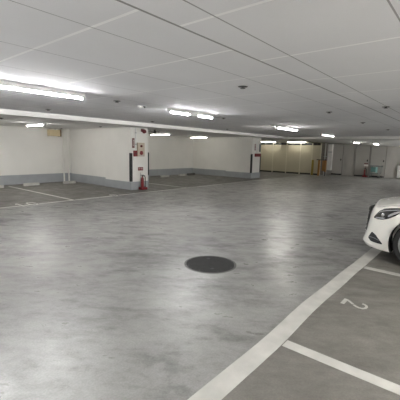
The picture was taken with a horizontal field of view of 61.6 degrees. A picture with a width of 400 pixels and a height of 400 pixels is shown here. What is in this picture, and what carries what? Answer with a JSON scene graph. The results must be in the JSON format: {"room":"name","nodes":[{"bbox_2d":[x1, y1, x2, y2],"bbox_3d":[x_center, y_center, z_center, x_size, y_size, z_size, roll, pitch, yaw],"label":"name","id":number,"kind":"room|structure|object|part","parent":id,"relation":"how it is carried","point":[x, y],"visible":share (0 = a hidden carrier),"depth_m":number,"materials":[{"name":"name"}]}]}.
{"room":"parking garage","nodes":[
{"label":"parking garage","id":0,"kind":"room"},
{"bbox_2d":[70,128,105,176],"bbox_3d":[-4.391,-1.822,14.038,2.650,2.220,0.700,8,11,39],"label":"wall","id":1,"kind":"structure","parent":0,"point":[87,146],"depth_m":13.71,"materials":[{"name":"paint"}]},
{"bbox_2d":[71,173,105,185],"bbox_3d":[-4.636,-0.857,13.905,2.642,0.340,0.008,8,11,39],"label":"baseboard","id":2,"kind":"structure","parent":1,"relation":"attached to","point":[97,180],"depth_m":13.87,"materials":[{"name":"grey paint"}]},
{"bbox_2d":[0,125,192,175],"bbox_3d":[-7.971,-1.612,12.091,0.350,2.220,23.150,8,11,39],"label":"wall","id":3,"kind":"structure","parent":0,"point":[23,150],"depth_m":13.79,"materials":[{"name":"paint"}]},
{"bbox_2d":[47,129,60,136],"bbox_3d":[-6.002,-2.781,13.814,0.220,0.310,0.490,8,11,39],"label":"wall box","id":4,"kind":"object","parent":3,"relation":"attached to","point":[55,132],"visible":1,"depth_m":13.71,"materials":[{"name":"beige metal"}]},
{"bbox_2d":[61,129,64,180],"bbox_3d":[-5.827,-1.891,14.276,0.109,2.220,0.090,8,11,39],"label":"pipe","id":5,"kind":"object","parent":3,"relation":"attached to","point":[63,155],"visible":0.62,"depth_m":14.23,"materials":[{"name":"paint"}]},
{"bbox_2d":[66,129,69,180],"bbox_3d":[-5.686,-1.913,14.443,0.109,2.220,0.090,8,11,39],"label":"pipe","id":6,"kind":"object","parent":3,"relation":"attached to","point":[67,134],"visible":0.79,"depth_m":14.40,"materials":[{"name":"paint"}]},
{"bbox_2d":[0,168,192,184],"bbox_3d":[-7.759,-0.687,12.231,0.008,0.360,22.850,8,11,39],"label":"baseboard","id":7,"kind":"structure","parent":3,"relation":"attached to","point":[56,177],"depth_m":13.94,"materials":[{"name":"grey paint"}]},
{"bbox_2d":[105,127,147,181],"bbox_3d":[-2.794,-1.583,12.695,1.550,2.220,0.810,8,11,39],"label":"pillar","id":8,"kind":"structure","parent":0,"point":[118,141],"depth_m":12.29,"materials":[{"name":"paint"}]},
{"bbox_2d":[105,179,147,189],"bbox_3d":[-2.816,-0.628,12.839,1.566,0.290,0.826,8,11,39],"label":"baseboard","id":9,"kind":"structure","parent":8,"relation":"attached to","point":[108,183],"depth_m":12.38,"materials":[{"name":"grey paint"}]},
{"bbox_2d":[129,153,132,181],"bbox_3d":[-2.468,-1.164,11.980,0.084,1.020,0.084,8,11,39],"label":"guard","id":10,"kind":"object","parent":8,"relation":"attached to","point":[130,154],"visible":1,"depth_m":11.96,"materials":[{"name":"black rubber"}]},
{"bbox_2d":[132,138,134,147],"bbox_3d":[-2.365,-2.019,11.898,0.014,0.340,0.100,8,11,39],"label":"fire sign","id":11,"kind":"object","parent":8,"relation":"attached to","point":[133,139],"visible":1,"depth_m":11.89,"materials":[{"name":"red paint"}]},
{"bbox_2d":[138,167,142,175],"bbox_3d":[-2.182,-1.053,12.296,0.011,0.320,0.240,8,11,39],"label":"sign","id":12,"kind":"object","parent":8,"relation":"attached to","point":[140,169],"visible":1,"depth_m":12.28,"materials":[{"name":"white plastic"}]},
{"bbox_2d":[137,143,144,155],"bbox_3d":[-2.130,-1.822,12.139,0.115,0.490,0.320,8,11,39],"label":"fire alarm","id":13,"kind":"object","parent":8,"relation":"attached to","point":[140,146],"visible":1,"depth_m":12.10,"materials":[{"name":"beige metal"}]},
{"bbox_2d":[0,114,279,138],"bbox_3d":[-5.231,-2.776,11.376,5.200,0.420,25.800,8,11,39],"label":"ceiling","id":14,"kind":"structure","parent":0,"point":[9,120],"depth_m":11.80,"materials":[{"name":"paint"}]},
{"bbox_2d":[25,122,44,126],"bbox_3d":[-5.281,-2.418,10.743,1.160,0.100,0.110,8,11,39],"label":"tube light","id":15,"kind":"object","parent":14,"relation":"attached to","point":[38,123],"visible":0.98,"depth_m":10.62,"materials":[{"name":"white plastic"}]},
{"bbox_2d":[150,133,170,134],"bbox_3d":[-1.878,-3.101,15.802,1.310,0.100,0.110,8,11,39],"label":"tube light","id":16,"kind":"object","parent":14,"relation":"attached to","point":[150,133],"visible":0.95,"depth_m":15.74,"materials":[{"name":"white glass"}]},
{"bbox_2d":[190,136,207,137],"bbox_3d":[-0.061,-3.455,18.429,1.210,0.100,0.110,8,11,39],"label":"tube light","id":17,"kind":"object","parent":14,"relation":"attached to","point":[190,136],"visible":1,"depth_m":18.38,"materials":[{"name":"white plastic"}]},
{"bbox_2d":[0,171,399,399],"bbox_3d":[2.731,0.103,10.647,19.000,0.250,34.300,8,11,39],"label":"floor","id":18,"kind":"structure","parent":0,"point":[99,299],"depth_m":3.66,"materials":[{"name":"concrete"}]},
{"bbox_2d":[23,182,39,185],"bbox_3d":[-6.399,-0.600,12.721,0.118,0.104,0.580,8,11,39],"label":"wheel stop","id":19,"kind":"object","parent":18,"relation":"on","point":[36,183],"visible":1,"depth_m":12.67,"materials":[{"name":"concrete"}]},
{"bbox_2d":[8,186,72,199],"bbox_3d":[-5.318,-0.254,10.927,4.400,0.003,0.080,8,11,39],"label":"divider","id":20,"kind":"object","parent":18,"relation":"on","point":[8,186],"visible":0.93,"depth_m":10.66,"materials":[{"name":"white paint"}]},
{"bbox_2d":[63,181,75,183],"bbox_3d":[-5.350,-0.729,13.739,0.118,0.104,0.520,8,11,39],"label":"wheel stop","id":21,"kind":"object","parent":18,"relation":"on","point":[64,182],"visible":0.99,"depth_m":13.65,"materials":[{"name":"concrete"}]},
{"bbox_2d":[1,179,264,207],"bbox_3d":[-2.398,-0.183,10.913,0.080,0.003,19.600,8,11,39],"label":"recess edge line","id":22,"kind":"object","parent":18,"relation":"on","point":[263,179],"visible":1,"depth_m":10.34,"materials":[{"name":"white paint"}]},
{"bbox_2d":[139,172,146,189],"bbox_3d":[-2.085,-0.694,12.276,0.192,0.620,0.260,8,11,39],"label":"fire extinguisher","id":23,"kind":"object","parent":18,"relation":"on","point":[141,187],"visible":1,"depth_m":12.24,"materials":[{"name":"red paint"}]},
{"bbox_2d":[184,256,235,273],"bbox_3d":[0.137,0.845,4.451,0.690,0.010,0.690,8,11,39],"label":"manhole cover","id":24,"kind":"object","parent":18,"relation":"on","point":[202,264],"visible":1,"depth_m":4.41,"materials":[{"name":"metal"}]},
{"bbox_2d":[188,248,381,399],"bbox_3d":[1.670,0.956,3.972,0.197,0.003,12.001,8,11,39],"label":"parking line","id":25,"kind":"object","parent":18,"relation":"on","point":[229,378],"visible":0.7,"depth_m":2.67,"materials":[{"name":"white paint"}]},
{"bbox_2d":[260,142,327,174],"bbox_3d":[6.250,-3.045,24.133,5.360,2.120,1.315,8,11,39],"label":"wall","id":26,"kind":"structure","parent":18,"relation":"on","point":[295,158],"depth_m":23.21,"materials":[{"name":"beige paint"}]},
{"bbox_3d":[4.822,-3.184,24.502,1.090,2.020,0.050,8,11,39],"label":"panel","id":27,"kind":"part","parent":26,"relation":"part of","materials":[{"name":"beige metal"}]},
{"bbox_3d":[5.660,-3.061,23.815,1.010,2.020,0.050,8,11,39],"label":"panel","id":28,"kind":"part","parent":26,"relation":"part of","materials":[{"name":"beige metal"}]},
{"bbox_3d":[6.447,-2.946,23.169,0.960,2.020,0.050,8,11,39],"label":"panel","id":29,"kind":"part","parent":26,"relation":"part of","materials":[{"name":"beige metal"}]},
{"bbox_3d":[6.827,-2.839,22.858,0.060,2.120,0.070,8,11,39],"label":"post","id":30,"kind":"part","parent":26,"relation":"part of","materials":[{"name":"beige"}]},
{"bbox_3d":[7.146,-2.843,22.596,0.780,2.020,0.050,8,11,39],"label":"panel","id":31,"kind":"part","parent":26,"relation":"part of","materials":[{"name":"beige metal"}]},
{"bbox_3d":[7.676,-2.765,22.161,0.520,2.020,0.050,8,11,39],"label":"panel","id":32,"kind":"part","parent":26,"relation":"part of","materials":[{"name":"beige metal"}]},
{"bbox_2d":[311,160,313,174],"bbox_3d":[7.426,-2.153,22.156,0.180,1.000,0.180,8,11,39],"label":"bollard","id":33,"kind":"object","parent":18,"relation":"on","point":[312,163],"visible":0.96,"depth_m":22.12,"materials":[{"name":"yellow metal"}]},
{"bbox_2d":[317,159,326,175],"bbox_3d":[7.782,-2.077,21.540,0.640,1.050,0.100,8,11,39],"label":"gate","id":34,"kind":"object","parent":18,"relation":"on","point":[324,162],"visible":0.92,"depth_m":21.44,"materials":[{"name":"orange metal"}]},
{"bbox_3d":[7.666,-2.070,21.638,0.120,1.000,0.100,8,11,39],"label":"post","id":35,"kind":"part","parent":34,"relation":"part of","materials":[{"name":"orange metal"}]},
{"bbox_2d":[282,340,399,394],"bbox_3d":[2.680,1.427,1.008,5.230,0.002,0.100,8,11,39],"label":"parking line","id":36,"kind":"object","parent":18,"relation":"on","point":[395,388],"visible":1,"depth_m":2.36,"materials":[{"name":"white paint"}]},
{"bbox_2d":[341,298,367,308],"bbox_3d":[1.555,1.045,3.366,0.238,0.003,0.141,8,11,39],"label":"painted number","id":37,"kind":"object","parent":18,"relation":"on","point":[344,299],"visible":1,"depth_m":3.38,"materials":[{"name":"white paint"}]},
{"bbox_2d":[362,163,367,176],"bbox_3d":[10.594,-1.914,21.491,0.260,0.870,0.192,8,11,39],"label":"fire extinguisher","id":38,"kind":"object","parent":18,"relation":"on","point":[365,164],"visible":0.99,"depth_m":21.50,"materials":[{"name":"red paint"}]},
{"bbox_2d":[369,165,382,177],"bbox_3d":[11.062,-1.782,21.053,0.660,0.759,0.442,8,11,39],"label":"utility cart","id":39,"kind":"object","parent":18,"relation":"on","point":[372,169],"visible":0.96,"depth_m":20.96,"materials":[{"name":"teal plastic"}]},
{"bbox_2d":[363,196,399,260],"bbox_3d":[4.436,0.287,4.030,4.414,1.435,2.140,9,11,41],"label":"car","id":40,"kind":"object","parent":18,"relation":"on","point":[382,229],"visible":1,"depth_m":4.66,"materials":[{"name":"white paint"}]},
{"bbox_2d":[366,205,374,229],"bbox_3d":[2.811,0.264,5.417,0.164,0.347,0.702,8,11,39],"label":"grille","id":41,"kind":"object","parent":40,"relation":"attached to","point":[371,207],"depth_m":5.19,"materials":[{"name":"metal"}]},
{"bbox_2d":[364,266,399,275],"bbox_3d":[4.197,1.190,2.814,5.230,0.002,0.100,8,11,39],"label":"divider","id":42,"kind":"object","parent":18,"relation":"on","point":[365,267],"visible":1,"depth_m":4.32,"materials":[{"name":"white paint"}]},
{"bbox_2d":[397,166,399,177],"bbox_3d":[12.274,-1.804,20.448,0.400,0.920,0.130,8,11,39],"label":"upper cabinet","id":43,"kind":"object","parent":18,"relation":"on","point":[398,169],"visible":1,"depth_m":20.49,"materials":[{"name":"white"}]},
{"bbox_2d":[0,0,399,136],"bbox_3d":[2.115,-1.757,5.343,13.680,0.300,25.800,8,11,39],"label":"ceiling","id":44,"kind":"structure","parent":0,"point":[299,62],"depth_m":3.22,"materials":[{"name":"white paint"}]},
{"bbox_2d":[0,80,84,99],"bbox_3d":[-2.373,-1.576,4.791,0.110,0.100,1.560,8,11,39],"label":"tube light","id":45,"kind":"object","parent":44,"relation":"attached to","point":[3,84],"visible":1,"depth_m":4.82,"materials":[{"name":"white plastic"}]},
{"bbox_2d":[0,109,287,138],"bbox_3d":[-3.149,-2.482,9.745,0.120,0.420,25.920,8,11,39],"label":"trim","id":46,"kind":"structure","parent":44,"relation":"attached to","point":[2,111],"depth_m":10.30,"materials":[{"name":"paint"}]},
{"bbox_2d":[167,108,213,118],"bbox_3d":[-0.172,-1.943,7.567,0.120,0.100,1.480,8,11,39],"label":"tube light","id":47,"kind":"object","parent":44,"relation":"attached to","point":[170,110],"visible":1,"depth_m":7.44,"materials":[{"name":"white plastic"}]},
{"bbox_2d":[276,125,297,130],"bbox_3d":[3.031,-2.481,11.630,0.110,0.100,1.560,8,11,39],"label":"tube light","id":48,"kind":"object","parent":44,"relation":"attached to","point":[277,126],"visible":1,"depth_m":11.46,"materials":[{"name":"white plastic"}]},
{"bbox_2d":[321,133,334,136],"bbox_3d":[5.895,-2.991,15.458,0.110,0.100,1.560,8,11,39],"label":"tube light","id":49,"kind":"object","parent":44,"relation":"attached to","point":[323,134],"visible":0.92,"depth_m":15.32,"materials":[{"name":"white plastic"}]},
{"bbox_2d":[288,136,399,138],"bbox_3d":[10.405,-2.993,15.228,13.680,0.420,0.120,8,11,39],"label":"trim","id":50,"kind":"structure","parent":44,"relation":"attached to","point":[357,137],"depth_m":17.20,"materials":[{"name":"paint"}]},
{"bbox_2d":[193,137,226,169],"bbox_3d":[0.669,-2.664,20.413,2.900,2.220,0.800,8,11,39],"label":"wall","id":51,"kind":"structure","parent":0,"point":[210,152],"depth_m":19.93,"materials":[{"name":"paint"}]},
{"bbox_2d":[193,168,225,175],"bbox_3d":[0.527,-1.675,20.132,2.542,0.340,0.008,8,11,39],"label":"baseboard","id":52,"kind":"structure","parent":51,"relation":"attached to","point":[195,170],"depth_m":20.09,"materials":[{"name":"grey paint"}]},
{"bbox_2d":[226,137,260,172],"bbox_3d":[2.436,-2.405,18.964,1.700,2.220,0.940,8,11,39],"label":"pillar","id":53,"kind":"structure","parent":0,"point":[239,150],"depth_m":18.51,"materials":[{"name":"paint"}]},
{"bbox_2d":[225,171,259,178],"bbox_3d":[2.414,-1.461,19.106,1.716,0.310,0.956,8,11,39],"label":"baseboard","id":54,"kind":"structure","parent":53,"relation":"attached to","point":[227,173],"depth_m":18.68,"materials":[{"name":"grey paint"}]},
{"bbox_2d":[250,154,252,172],"bbox_3d":[2.778,-1.972,18.152,0.084,1.020,0.084,8,11,39],"label":"guard","id":55,"kind":"object","parent":53,"relation":"attached to","point":[251,158],"visible":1,"depth_m":18.12,"materials":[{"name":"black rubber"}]},
{"bbox_2d":[261,139,399,146],"bbox_3d":[10.916,-3.505,19.980,19.000,0.800,7.880,8,11,39],"label":"ceiling","id":56,"kind":"structure","parent":0,"point":[382,142],"depth_m":19.23,"materials":[{"name":"paint"}]},
{"bbox_2d":[287,141,305,142],"bbox_3d":[6.459,-3.880,22.413,1.310,0.100,0.110,8,11,39],"label":"tube light","id":57,"kind":"object","parent":56,"relation":"attached to","point":[287,141],"visible":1,"depth_m":22.38,"materials":[{"name":"white plastic"}]},
{"bbox_2d":[327,143,399,178],"bbox_3d":[13.628,-2.290,19.655,13.550,2.300,0.350,8,11,39],"label":"wall","id":58,"kind":"structure","parent":0,"point":[393,153],"depth_m":21.58,"materials":[{"name":"paint"}]},
{"bbox_2d":[327,144,333,169],"bbox_3d":[8.942,-2.939,23.038,0.280,1.760,0.250,8,11,39],"label":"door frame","id":59,"kind":"structure","parent":58,"relation":"attached to","point":[330,148],"depth_m":22.95,"materials":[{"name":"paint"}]},
{"bbox_2d":[331,145,343,174],"bbox_3d":[9.369,-2.743,22.880,0.720,2.040,0.088,8,11,39],"label":"door","id":60,"kind":"structure","parent":58,"relation":"in","point":[338,150],"depth_m":22.86,"materials":[{"name":"metal"}]},
{"bbox_2d":[354,146,370,176],"bbox_3d":[10.582,-2.535,21.889,0.880,1.980,0.088,8,11,39],"label":"door","id":61,"kind":"structure","parent":58,"relation":"in","point":[362,156],"depth_m":21.89,"materials":[{"name":"metal"}]},
{"bbox_2d":[369,147,386,177],"bbox_3d":[11.296,-2.411,21.306,0.900,1.940,0.088,8,11,39],"label":"door","id":62,"kind":"structure","parent":58,"relation":"in","point":[378,154],"depth_m":21.25,"materials":[{"name":"metal"}]}
]}

